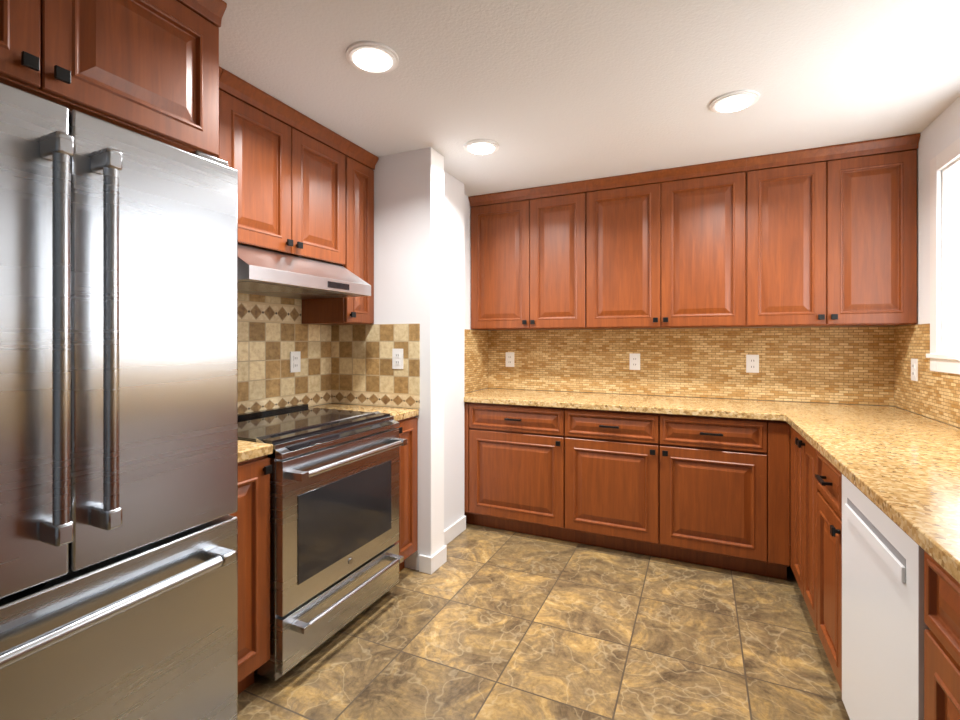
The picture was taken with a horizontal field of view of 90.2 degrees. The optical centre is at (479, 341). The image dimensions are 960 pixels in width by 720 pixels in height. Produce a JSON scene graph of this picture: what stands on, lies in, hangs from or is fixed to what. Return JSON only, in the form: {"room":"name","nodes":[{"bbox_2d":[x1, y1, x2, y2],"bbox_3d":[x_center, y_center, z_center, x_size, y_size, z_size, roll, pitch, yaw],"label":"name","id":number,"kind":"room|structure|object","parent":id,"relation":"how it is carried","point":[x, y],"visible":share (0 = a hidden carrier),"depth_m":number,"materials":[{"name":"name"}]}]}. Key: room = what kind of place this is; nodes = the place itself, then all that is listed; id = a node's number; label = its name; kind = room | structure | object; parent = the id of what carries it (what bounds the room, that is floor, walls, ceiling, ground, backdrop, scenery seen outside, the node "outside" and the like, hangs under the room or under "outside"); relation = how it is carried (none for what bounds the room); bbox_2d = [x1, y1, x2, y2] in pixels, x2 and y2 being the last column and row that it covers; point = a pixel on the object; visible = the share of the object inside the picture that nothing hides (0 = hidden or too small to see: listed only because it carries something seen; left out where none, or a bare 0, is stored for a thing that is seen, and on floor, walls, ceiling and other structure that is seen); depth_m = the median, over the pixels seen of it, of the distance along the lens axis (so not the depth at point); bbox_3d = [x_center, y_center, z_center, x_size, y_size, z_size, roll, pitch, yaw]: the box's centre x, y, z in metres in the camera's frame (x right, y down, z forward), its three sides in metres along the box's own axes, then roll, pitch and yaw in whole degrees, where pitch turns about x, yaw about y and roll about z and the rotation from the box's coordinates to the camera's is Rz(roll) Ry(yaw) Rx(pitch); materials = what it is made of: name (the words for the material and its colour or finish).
{"room":"kitchen","nodes":[
{"label":"kitchen","id":0,"kind":"room"},
{"bbox_2d":[339,147,485,569],"bbox_3d":[-0.334,0.105,3.379,0.710,2.370,1.260,0,0,25],"label":"wall","id":1,"kind":"structure","parent":0,"point":[402,238],"depth_m":2.77,"materials":[{"name":"white paint"}]},
{"bbox_2d":[217,66,378,324],"bbox_3d":[-1.015,-0.589,2.311,0.356,0.978,1.246,0,0,25],"label":"upper cabinet","id":2,"kind":"object","parent":1,"relation":"attached to","point":[305,186],"visible":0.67,"depth_m":2.30,"materials":[{"name":"brown wood"}]},
{"bbox_2d":[331,323,419,408],"bbox_3d":[-0.627,0.139,2.816,0.632,0.478,0.008,0,0,25],"label":"backsplash","id":3,"kind":"object","parent":1,"relation":"attached to","point":[363,372],"visible":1,"depth_m":2.81,"materials":[{"name":"beige tile"}]},
{"bbox_2d":[392,349,402,368],"bbox_3d":[-0.471,0.100,2.734,0.072,0.116,0.010,0,0,25],"label":"outlet","id":4,"kind":"object","parent":3,"relation":"attached to","point":[397,358],"visible":1,"depth_m":2.73,"materials":[{"name":"white plastic"}]},
{"bbox_2d":[431,148,443,555],"bbox_3d":[-0.242,0.058,2.725,0.003,2.272,0.146,0,0,25],"label":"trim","id":5,"kind":"structure","parent":1,"relation":"attached to","point":[437,351],"depth_m":2.72,"materials":[{"name":"white paint"}]},
{"bbox_2d":[419,516,465,573],"bbox_3d":[-0.187,1.242,2.962,0.124,0.095,0.654,0,0,25],"label":"baseboard","id":6,"kind":"object","parent":1,"relation":"attached to","point":[433,563],"visible":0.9,"depth_m":2.75,"materials":[{"name":"white wood"}]},
{"bbox_2d":[464,329,487,392],"bbox_3d":[-0.066,0.145,3.604,0.008,0.466,0.610,0,0,25],"label":"backsplash","id":7,"kind":"object","parent":1,"relation":"attached to","point":[475,360],"visible":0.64,"depth_m":3.66,"materials":[{"name":"tile"}]},
{"bbox_2d":[238,523,849,719],"bbox_3d":[-0.033,1.330,1.160,3.350,0.080,5.280,0,0,25],"label":"floor","id":8,"kind":"structure","parent":0,"point":[485,623],"depth_m":2.01,"materials":[{"name":"tile"}]},
{"bbox_2d":[0,82,237,719],"bbox_3d":[-1.223,0.378,1.201,0.855,1.825,0.840,0,0,25],"label":"fridge","id":9,"kind":"object","parent":8,"relation":"on","point":[118,419],"visible":1,"depth_m":1.11,"materials":[{"name":"silver metal"}]},
{"bbox_2d":[230,455,271,693],"bbox_3d":[-1.102,0.854,1.767,0.652,0.872,0.280,0,0,25],"label":"base cabinet","id":10,"kind":"object","parent":8,"relation":"on","point":[252,514],"visible":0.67,"depth_m":1.70,"materials":[{"name":"brown wood"}]},
{"bbox_2d":[238,440,272,462],"bbox_3d":[-1.111,0.398,1.772,0.634,0.036,0.284,0,0,25],"label":"countertop","id":11,"kind":"structure","parent":10,"relation":"on","point":[248,450],"depth_m":1.71,"materials":[{"name":"stone"}]},
{"bbox_2d":[238,404,406,680],"bbox_3d":[-0.837,0.823,2.223,0.722,0.935,0.756,0,0,25],"label":"range","id":12,"kind":"object","parent":8,"relation":"on","point":[336,558],"visible":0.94,"depth_m":2.00,"materials":[{"name":"silver metal"}]},
{"bbox_2d":[395,416,416,570],"bbox_3d":[-0.671,0.854,2.705,0.652,0.872,0.242,0,0,25],"label":"base cabinet","id":13,"kind":"object","parent":8,"relation":"on","point":[407,540],"visible":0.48,"depth_m":2.61,"materials":[{"name":"brown wood"}]},
{"bbox_2d":[310,403,418,420],"bbox_3d":[-0.681,0.398,2.708,0.634,0.036,0.243,0,0,25],"label":"countertop","id":14,"kind":"structure","parent":13,"relation":"on","point":[398,414],"depth_m":2.66,"materials":[{"name":"stone"}]},
{"bbox_2d":[464,402,563,539],"bbox_3d":[0.350,0.854,3.418,0.670,0.872,0.610,0,0,25],"label":"base cabinet","id":15,"kind":"object","parent":8,"relation":"on","point":[514,454],"depth_m":3.15,"materials":[{"name":"brown wood"}]},
{"bbox_2d":[564,408,771,576],"bbox_3d":[1.156,0.854,3.047,1.106,0.872,0.610,0,0,25],"label":"base cabinet","id":16,"kind":"object","parent":8,"relation":"on","point":[709,491],"depth_m":2.75,"materials":[{"name":"brown wood"}]},
{"bbox_2d":[464,388,783,420],"bbox_3d":[0.815,0.398,3.190,1.950,0.036,0.638,0,0,25],"label":"countertop","id":17,"kind":"structure","parent":16,"relation":"on","point":[692,406],"depth_m":2.98,"materials":[{"name":"stone"}]},
{"bbox_2d":[790,426,841,691],"bbox_3d":[1.672,0.854,1.919,0.638,0.872,1.011,0,0,25],"label":"base cabinet","id":18,"kind":"object","parent":8,"relation":"on","point":[816,521],"visible":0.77,"depth_m":1.90,"materials":[{"name":"brown wood"}]},
{"bbox_2d":[842,474,929,719],"bbox_3d":[1.332,0.855,1.177,0.603,0.870,0.612,0,0,25],"label":"dishwasher","id":19,"kind":"object","parent":8,"relation":"on","point":[884,626],"visible":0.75,"depth_m":1.25,"materials":[{"name":"white metal"}]},
{"bbox_2d":[924,551,959,719],"bbox_3d":[1.085,0.854,0.609,0.610,0.872,0.615,0,0,25],"label":"base cabinet","id":20,"kind":"object","parent":8,"relation":"on","point":[942,645],"visible":0.88,"depth_m":0.89,"materials":[{"name":"brown wood"}]},
{"bbox_2d":[776,401,959,582],"bbox_3d":[1.145,0.398,0.771,0.638,0.036,4.757,0,0,25],"label":"countertop","id":21,"kind":"structure","parent":20,"relation":"on","point":[899,467],"depth_m":1.54,"materials":[{"name":"stone"}]},
{"bbox_2d":[219,0,959,196],"bbox_3d":[-0.033,-1.120,1.160,3.350,0.080,5.280,0,0,25],"label":"ceiling","id":22,"kind":"structure","parent":0,"point":[545,92],"depth_m":1.94,"materials":[{"name":"white paint"}]},
{"bbox_2d":[346,41,398,73],"bbox_3d":[-0.408,-1.072,1.817,0.196,0.016,0.196,0,0,25],"label":"recessed light","id":23,"kind":"object","parent":22,"relation":"in","point":[372,57],"visible":1,"depth_m":1.79,"materials":[{"name":"white"}]},
{"bbox_2d":[464,139,498,154],"bbox_3d":[0.008,-1.072,2.649,0.196,0.016,0.196,0,0,25],"label":"recessed light","id":24,"kind":"object","parent":22,"relation":"in","point":[481,146],"visible":1,"depth_m":2.62,"materials":[{"name":"white"}]},
{"bbox_2d":[710,90,758,112],"bbox_3d":[1.143,-1.072,2.149,0.196,0.016,0.196,0,0,25],"label":"recessed light","id":25,"kind":"object","parent":22,"relation":"in","point":[734,101],"visible":0.98,"depth_m":2.13,"materials":[{"name":"white"}]},
{"bbox_2d":[497,326,883,405],"bbox_3d":[1.099,0.105,3.479,3.230,2.370,0.120,0,0,25],"label":"wall","id":26,"kind":"structure","parent":0,"point":[704,397],"depth_m":3.18,"materials":[{"name":"white paint"}]},
{"bbox_2d":[469,193,535,329],"bbox_3d":[0.206,-0.565,3.638,0.466,0.950,0.330,0,0,25],"label":"upper cabinet","id":27,"kind":"object","parent":26,"relation":"attached to","point":[501,227],"depth_m":3.48,"materials":[{"name":"brown wood"}]},
{"bbox_2d":[532,185,587,329],"bbox_3d":[0.599,-0.565,3.457,0.400,0.950,0.330,0,0,25],"label":"upper cabinet","id":28,"kind":"object","parent":26,"relation":"attached to","point":[559,216],"depth_m":3.30,"materials":[{"name":"brown wood"}]},
{"bbox_2d":[588,161,747,328],"bbox_3d":[1.212,-0.565,3.175,0.950,0.950,0.330,0,0,25],"label":"upper cabinet","id":29,"kind":"object","parent":26,"relation":"attached to","point":[666,250],"depth_m":3.01,"materials":[{"name":"brown wood"}]},
{"bbox_2d":[488,326,893,405],"bbox_3d":[1.245,0.145,3.341,2.594,0.466,0.008,0,0,25],"label":"tile","id":30,"kind":"structure","parent":26,"relation":"attached to","point":[847,365],"depth_m":3.21,"materials":[{"name":"tile"}]},
{"bbox_2d":[506,352,513,366],"bbox_3d":[0.237,0.145,3.795,0.072,0.116,0.010,0,0,25],"label":"electrical outlet","id":31,"kind":"object","parent":30,"relation":"attached to","point":[509,359],"visible":1,"depth_m":3.79,"materials":[{"name":"white plastic"}]},
{"bbox_2d":[630,353,639,369],"bbox_3d":[1.101,0.145,3.398,0.072,0.116,0.010,0,0,25],"label":"electrical outlet","id":32,"kind":"object","parent":30,"relation":"attached to","point":[634,361],"visible":1,"depth_m":3.40,"materials":[{"name":"white plastic"}]},
{"bbox_2d":[746,355,758,372],"bbox_3d":[1.764,0.145,3.093,0.072,0.116,0.010,0,0,25],"label":"electrical outlet","id":33,"kind":"object","parent":30,"relation":"attached to","point":[752,363],"visible":1,"depth_m":3.09,"materials":[{"name":"white plastic"}]},
{"bbox_2d":[748,137,919,326],"bbox_3d":[2.002,-0.565,2.812,0.788,0.950,0.330,0,0,25],"label":"upper cabinet","id":34,"kind":"object","parent":26,"relation":"attached to","point":[825,236],"depth_m":2.65,"materials":[{"name":"brown wood"}]},
{"bbox_2d":[895,96,959,427],"bbox_3d":[1.409,0.105,0.431,0.120,2.370,5.160,0,0,25],"label":"wall","id":35,"kind":"structure","parent":0,"point":[940,133],"depth_m":2.40,"materials":[{"name":"white paint"}]},
{"bbox_2d":[894,324,959,427],"bbox_3d":[1.391,0.145,0.544,0.008,0.466,4.951,0,0,25],"label":"tile","id":36,"kind":"structure","parent":35,"relation":"attached to","point":[932,394],"depth_m":2.45,"materials":[{"name":"tile"}]},
{"bbox_2d":[911,359,917,380],"bbox_3d":[2.291,0.150,2.524,0.010,0.116,0.072,0,0,25],"label":"electrical outlet","id":37,"kind":"object","parent":36,"relation":"attached to","point":[914,369],"visible":1,"depth_m":2.51,"materials":[{"name":"white plastic"}]},
{"bbox_2d":[926,137,959,374],"bbox_3d":[1.922,-0.370,1.642,0.100,1.030,1.520,0,0,25],"label":"window","id":38,"kind":"structure","parent":35,"relation":"in","point":[947,360],"depth_m":2.25,"materials":[{"name":"white"}]},
{"bbox_3d":[-1.501,0.105,1.835,0.120,2.370,5.280,0,0,25],"label":"wall","id":39,"kind":"structure","parent":0,"visible":0},
{"bbox_2d":[0,0,226,156],"bbox_3d":[-1.315,-0.834,1.253,0.696,0.488,0.918,0,0,25],"label":"upper cabinet","id":40,"kind":"object","parent":39,"relation":"attached to","point":[149,68],"visible":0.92,"depth_m":1.29,"materials":[{"name":"brown wood"}]},
{"bbox_2d":[238,293,330,413],"bbox_3d":[-1.198,-0.013,2.340,0.008,0.783,1.350,0,0,25],"label":"tile","id":41,"kind":"structure","parent":39,"relation":"attached to","point":[273,332],"depth_m":2.58,"materials":[{"name":"beige tile"}]},
{"bbox_2d":[290,351,300,372],"bbox_3d":[-1.033,0.115,2.676,0.010,0.116,0.072,0,0,25],"label":"electrical outlet","id":42,"kind":"object","parent":41,"relation":"attached to","point":[295,361],"visible":1,"depth_m":2.67,"materials":[{"name":"white plastic"}]},
{"bbox_2d":[238,243,370,298],"bbox_3d":[-0.954,-0.337,2.277,0.503,0.203,0.750,0,0,25],"label":"range hood","id":43,"kind":"object","parent":39,"relation":"attached to","point":[266,272],"visible":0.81,"depth_m":2.15,"materials":[{"name":"silver metal"}]}
]}

